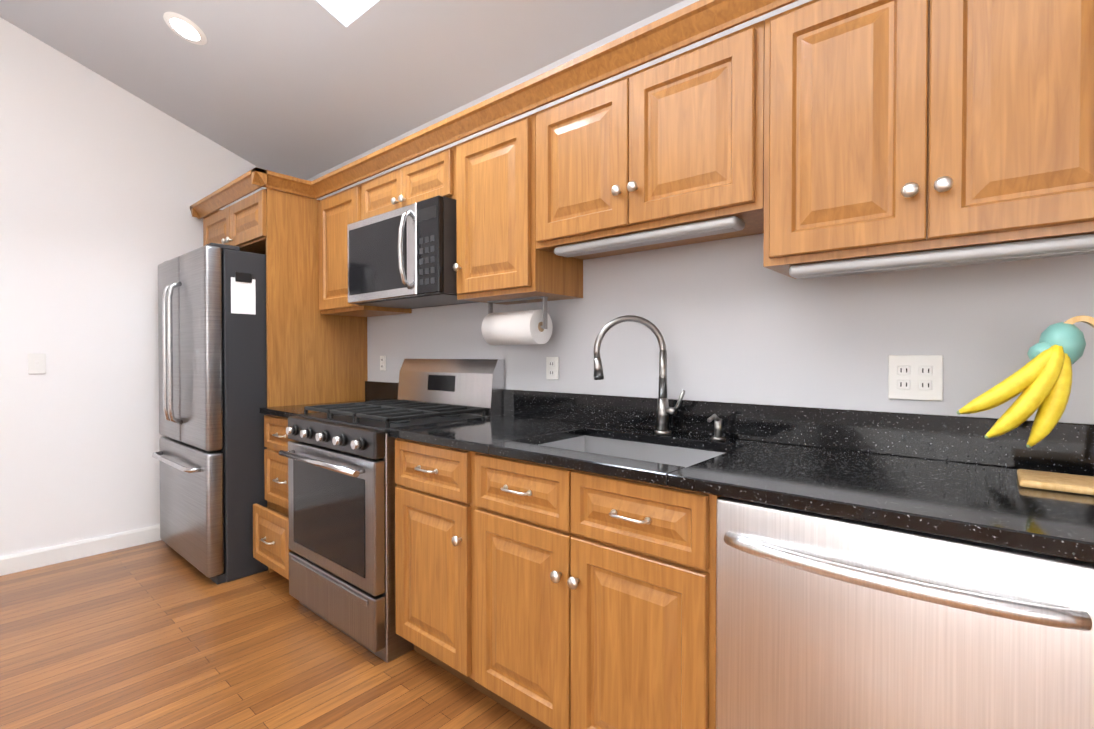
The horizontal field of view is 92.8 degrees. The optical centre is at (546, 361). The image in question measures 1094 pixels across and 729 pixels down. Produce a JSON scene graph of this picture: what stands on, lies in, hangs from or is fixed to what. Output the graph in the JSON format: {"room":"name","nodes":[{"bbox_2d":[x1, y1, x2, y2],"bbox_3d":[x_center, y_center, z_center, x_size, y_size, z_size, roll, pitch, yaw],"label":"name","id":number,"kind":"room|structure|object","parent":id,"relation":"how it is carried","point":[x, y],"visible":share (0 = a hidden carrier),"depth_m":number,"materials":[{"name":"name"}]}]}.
{"room":"kitchen","nodes":[
{"label":"kitchen","id":0,"kind":"room"},
{"bbox_2d":[0,17,265,556],"bbox_3d":[-3.623,-0.629,2.140,0.100,3.600,5.200,1,1,41],"label":"wall","id":1,"kind":"structure","parent":0,"point":[105,184],"depth_m":3.09,"materials":[{"name":"white paint"}]},
{"bbox_2d":[28,353,45,373],"bbox_3d":[-2.872,0.011,2.935,0.017,0.116,0.072,1,1,41],"label":"light switch","id":2,"kind":"object","parent":1,"relation":"attached to","point":[36,363],"visible":1,"depth_m":2.94,"materials":[{"name":"white plastic"}]},
{"bbox_2d":[0,525,160,575],"bbox_3d":[-3.579,1.121,2.123,0.014,0.100,4.998,1,1,41],"label":"baseboard","id":3,"kind":"structure","parent":1,"relation":"attached to","point":[24,561],"depth_m":3.06,"materials":[{"name":"white"}]},
{"bbox_2d":[0,540,538,728],"bbox_3d":[-1.092,1.227,-0.001,6.760,0.060,5.200,1,1,41],"label":"floor","id":4,"kind":"structure","parent":0,"point":[161,634],"depth_m":2.03,"materials":[{"name":"brown wood"}]},
{"bbox_2d":[152,243,267,584],"bbox_3d":[-1.823,0.267,3.253,0.907,1.780,0.926,1,1,41],"label":"fridge","id":5,"kind":"object","parent":4,"relation":"on","point":[212,354],"visible":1,"depth_m":2.80,"materials":[{"name":"grey metal"}]},
{"bbox_2d":[253,415,292,579],"bbox_3d":[-1.193,0.720,2.891,0.475,0.882,0.719,1,1,41],"label":"base cabinet","id":6,"kind":"object","parent":4,"relation":"on","point":[271,550],"visible":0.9,"depth_m":2.70,"materials":[{"name":"brown wood"}]},
{"bbox_2d":[203,188,367,571],"bbox_3d":[-1.730,0.099,3.386,0.990,2.112,0.654,1,1,41],"label":"surround","id":7,"kind":"object","parent":4,"relation":"on","point":[315,355],"visible":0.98,"depth_m":3.00,"materials":[{"name":"brown wood"}]},
{"bbox_2d":[279,359,503,662],"bbox_3d":[-0.737,0.578,2.466,0.758,1.178,0.753,1,1,41],"label":"range","id":8,"kind":"object","parent":4,"relation":"on","point":[342,485],"visible":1,"depth_m":2.21,"materials":[{"name":"metal"}]},
{"bbox_2d":[395,438,491,698],"bbox_3d":[-0.237,0.730,2.111,0.457,0.882,0.664,1,1,41],"label":"base cabinet","id":9,"kind":"object","parent":4,"relation":"on","point":[435,546],"visible":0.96,"depth_m":1.86,"materials":[{"name":"brown wood"}]},
{"bbox_2d":[474,452,719,728],"bbox_3d":[0.255,0.735,1.690,0.834,0.882,0.664,1,1,41],"label":"base cabinet","id":10,"kind":"object","parent":4,"relation":"on","point":[595,601],"visible":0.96,"depth_m":1.42,"materials":[{"name":"brown wood"}]},
{"bbox_2d":[260,381,1093,562],"bbox_3d":[0.079,0.309,1.848,3.758,0.339,0.645,1,1,41],"label":"countertop","id":11,"kind":"structure","parent":10,"relation":"on","point":[950,476],"depth_m":1.38,"materials":[{"name":"stone"}]},
{"bbox_2d":[594,315,684,434],"bbox_3d":[0.335,0.046,1.845,0.280,0.426,0.208,1,1,41],"label":"faucet","id":12,"kind":"object","parent":11,"relation":"on","point":[664,410],"visible":1,"depth_m":1.85,"materials":[{"name":"silver metal"}]},
{"bbox_2d":[707,414,724,440],"bbox_3d":[0.555,0.216,1.720,0.044,0.089,0.098,1,1,41],"label":"soap dispenser","id":13,"kind":"object","parent":11,"relation":"on","point":[717,436],"visible":0.98,"depth_m":1.73,"materials":[{"name":"silver metal"}]},
{"bbox_2d":[956,315,1093,495],"bbox_3d":[1.095,0.085,1.132,0.317,0.366,0.163,1,1,41],"label":"stand","id":14,"kind":"object","parent":11,"relation":"on","point":[1041,381],"visible":1,"depth_m":1.10,"materials":[{"name":"yellow food"}]},
{"bbox_2d":[716,496,1093,728],"bbox_3d":[0.800,0.742,1.200,0.619,0.880,0.686,1,1,41],"label":"dishwasher","id":15,"kind":"object","parent":4,"relation":"on","point":[826,622],"visible":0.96,"depth_m":0.96,"materials":[{"name":"grey metal"}]},
{"bbox_2d":[0,0,683,179],"bbox_3d":[-0.279,-1.802,0.912,6.760,0.995,2.500,1,1,41],"label":"ceiling","id":16,"kind":"structure","parent":0,"point":[305,89],"depth_m":2.65,"materials":[{"name":"grey paint"}]},
{"bbox_2d":[163,12,206,44],"bbox_3d":[-1.801,-1.659,2.596,0.190,0.063,0.179,1,1,41],"label":"recessed light","id":17,"kind":"object","parent":16,"relation":"in","point":[185,27],"visible":1,"depth_m":2.59,"materials":[{"name":"white"}]},
{"bbox_2d":[316,0,377,26],"bbox_3d":[-1.004,-1.887,1.741,0.684,0.750,1.084,1,1,41],"label":"skylight window","id":18,"kind":"structure","parent":16,"relation":"in","point":[354,5],"depth_m":2.32,"materials":[{"name":"white"}]},
{"bbox_2d":[307,0,1093,423],"bbox_3d":[0.565,-0.132,1.920,6.760,2.610,0.100,1,1,41],"label":"wall","id":19,"kind":"structure","parent":0,"point":[733,320],"depth_m":1.74,"materials":[{"name":"grey paint"}]},
{"bbox_2d":[318,183,411,316],"bbox_3d":[-1.076,-0.616,3.012,0.476,0.672,0.358,1,1,41],"label":"upper cabinet","id":20,"kind":"object","parent":19,"relation":"attached to","point":[339,212],"visible":0.27,"depth_m":2.92,"materials":[{"name":"brown wood"}]},
{"bbox_2d":[380,356,385,370],"bbox_3d":[-1.007,0.008,3.192,0.060,0.090,0.010,1,1,41],"label":"electrical outlet","id":21,"kind":"object","parent":19,"relation":"attached to","point":[382,362],"visible":1,"depth_m":3.18,"materials":[{"name":"white plastic"}]},
{"bbox_2d":[362,145,456,219],"bbox_3d":[-0.603,-0.830,2.606,0.762,0.234,0.358,1,1,41],"label":"upper cabinet","id":22,"kind":"object","parent":19,"relation":"attached to","point":[433,175],"visible":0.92,"depth_m":2.45,"materials":[{"name":"brown wood"}]},
{"bbox_2d":[347,195,475,308],"bbox_3d":[-0.636,-0.502,2.571,0.756,0.413,0.456,1,1,41],"label":"microwave","id":23,"kind":"object","parent":22,"relation":"attached to","point":[404,257],"visible":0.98,"depth_m":2.36,"materials":[{"name":"grey"}]},
{"bbox_2d":[190,0,797,219],"bbox_3d":[-0.330,-0.981,2.161,4.807,0.078,0.676,1,1,41],"label":"crown molding","id":24,"kind":"structure","parent":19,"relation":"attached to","point":[695,22],"depth_m":1.90,"materials":[{"name":"brown wood"}]},
{"bbox_2d":[453,113,582,304],"bbox_3d":[-0.138,-0.606,2.210,0.457,0.672,0.358,1,1,41],"label":"upper cabinet","id":25,"kind":"object","parent":19,"relation":"attached to","point":[500,256],"visible":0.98,"depth_m":2.08,"materials":[{"name":"brown wood"}]},
{"bbox_2d":[481,296,552,344],"bbox_3d":[-0.132,-0.172,2.240,0.333,0.196,0.144,1,1,41],"label":"paper towel holder","id":26,"kind":"object","parent":25,"relation":"attached to","point":[527,327],"visible":1,"depth_m":2.17,"materials":[{"name":"white paper"}]},
{"bbox_2d":[546,357,558,379],"bbox_3d":[0.023,0.028,2.311,0.070,0.100,0.010,1,1,41],"label":"electrical outlet","id":27,"kind":"object","parent":19,"relation":"attached to","point":[552,368],"visible":1,"depth_m":2.31,"materials":[{"name":"white plastic"}]},
{"bbox_2d":[536,20,764,259],"bbox_3d":[0.354,-0.681,1.788,0.834,0.512,0.358,1,1,41],"label":"upper cabinet","id":28,"kind":"object","parent":19,"relation":"attached to","point":[677,140],"visible":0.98,"depth_m":1.62,"materials":[{"name":"brown wood"}]},
{"bbox_2d":[554,216,744,256],"bbox_3d":[0.306,-0.407,1.737,0.680,0.033,0.080,1,1,41],"label":"under-cabinet light","id":29,"kind":"object","parent":28,"relation":"attached to","point":[703,228],"visible":1,"depth_m":1.67,"materials":[{"name":"grey"}]},
{"bbox_2d":[888,355,942,400],"bbox_3d":[1.026,0.044,1.454,0.125,0.125,0.010,1,1,41],"label":"electrical outlet","id":30,"kind":"object","parent":19,"relation":"attached to","point":[915,377],"visible":1,"depth_m":1.45,"materials":[{"name":"white plastic"}]},
{"bbox_2d":[763,0,1093,278],"bbox_3d":[0.950,-0.595,1.280,0.730,0.672,0.358,1,1,41],"label":"upper cabinet","id":31,"kind":"object","parent":19,"relation":"attached to","point":[893,127],"visible":1,"depth_m":1.18,"materials":[{"name":"brown wood"}]},
{"bbox_2d":[789,234,1093,278],"bbox_3d":[0.907,-0.241,1.226,0.620,0.033,0.080,1,1,41],"label":"under-cabinet light","id":32,"kind":"object","parent":31,"relation":"attached to","point":[1045,248],"visible":1,"depth_m":1.18,"materials":[{"name":"grey"}]}
]}

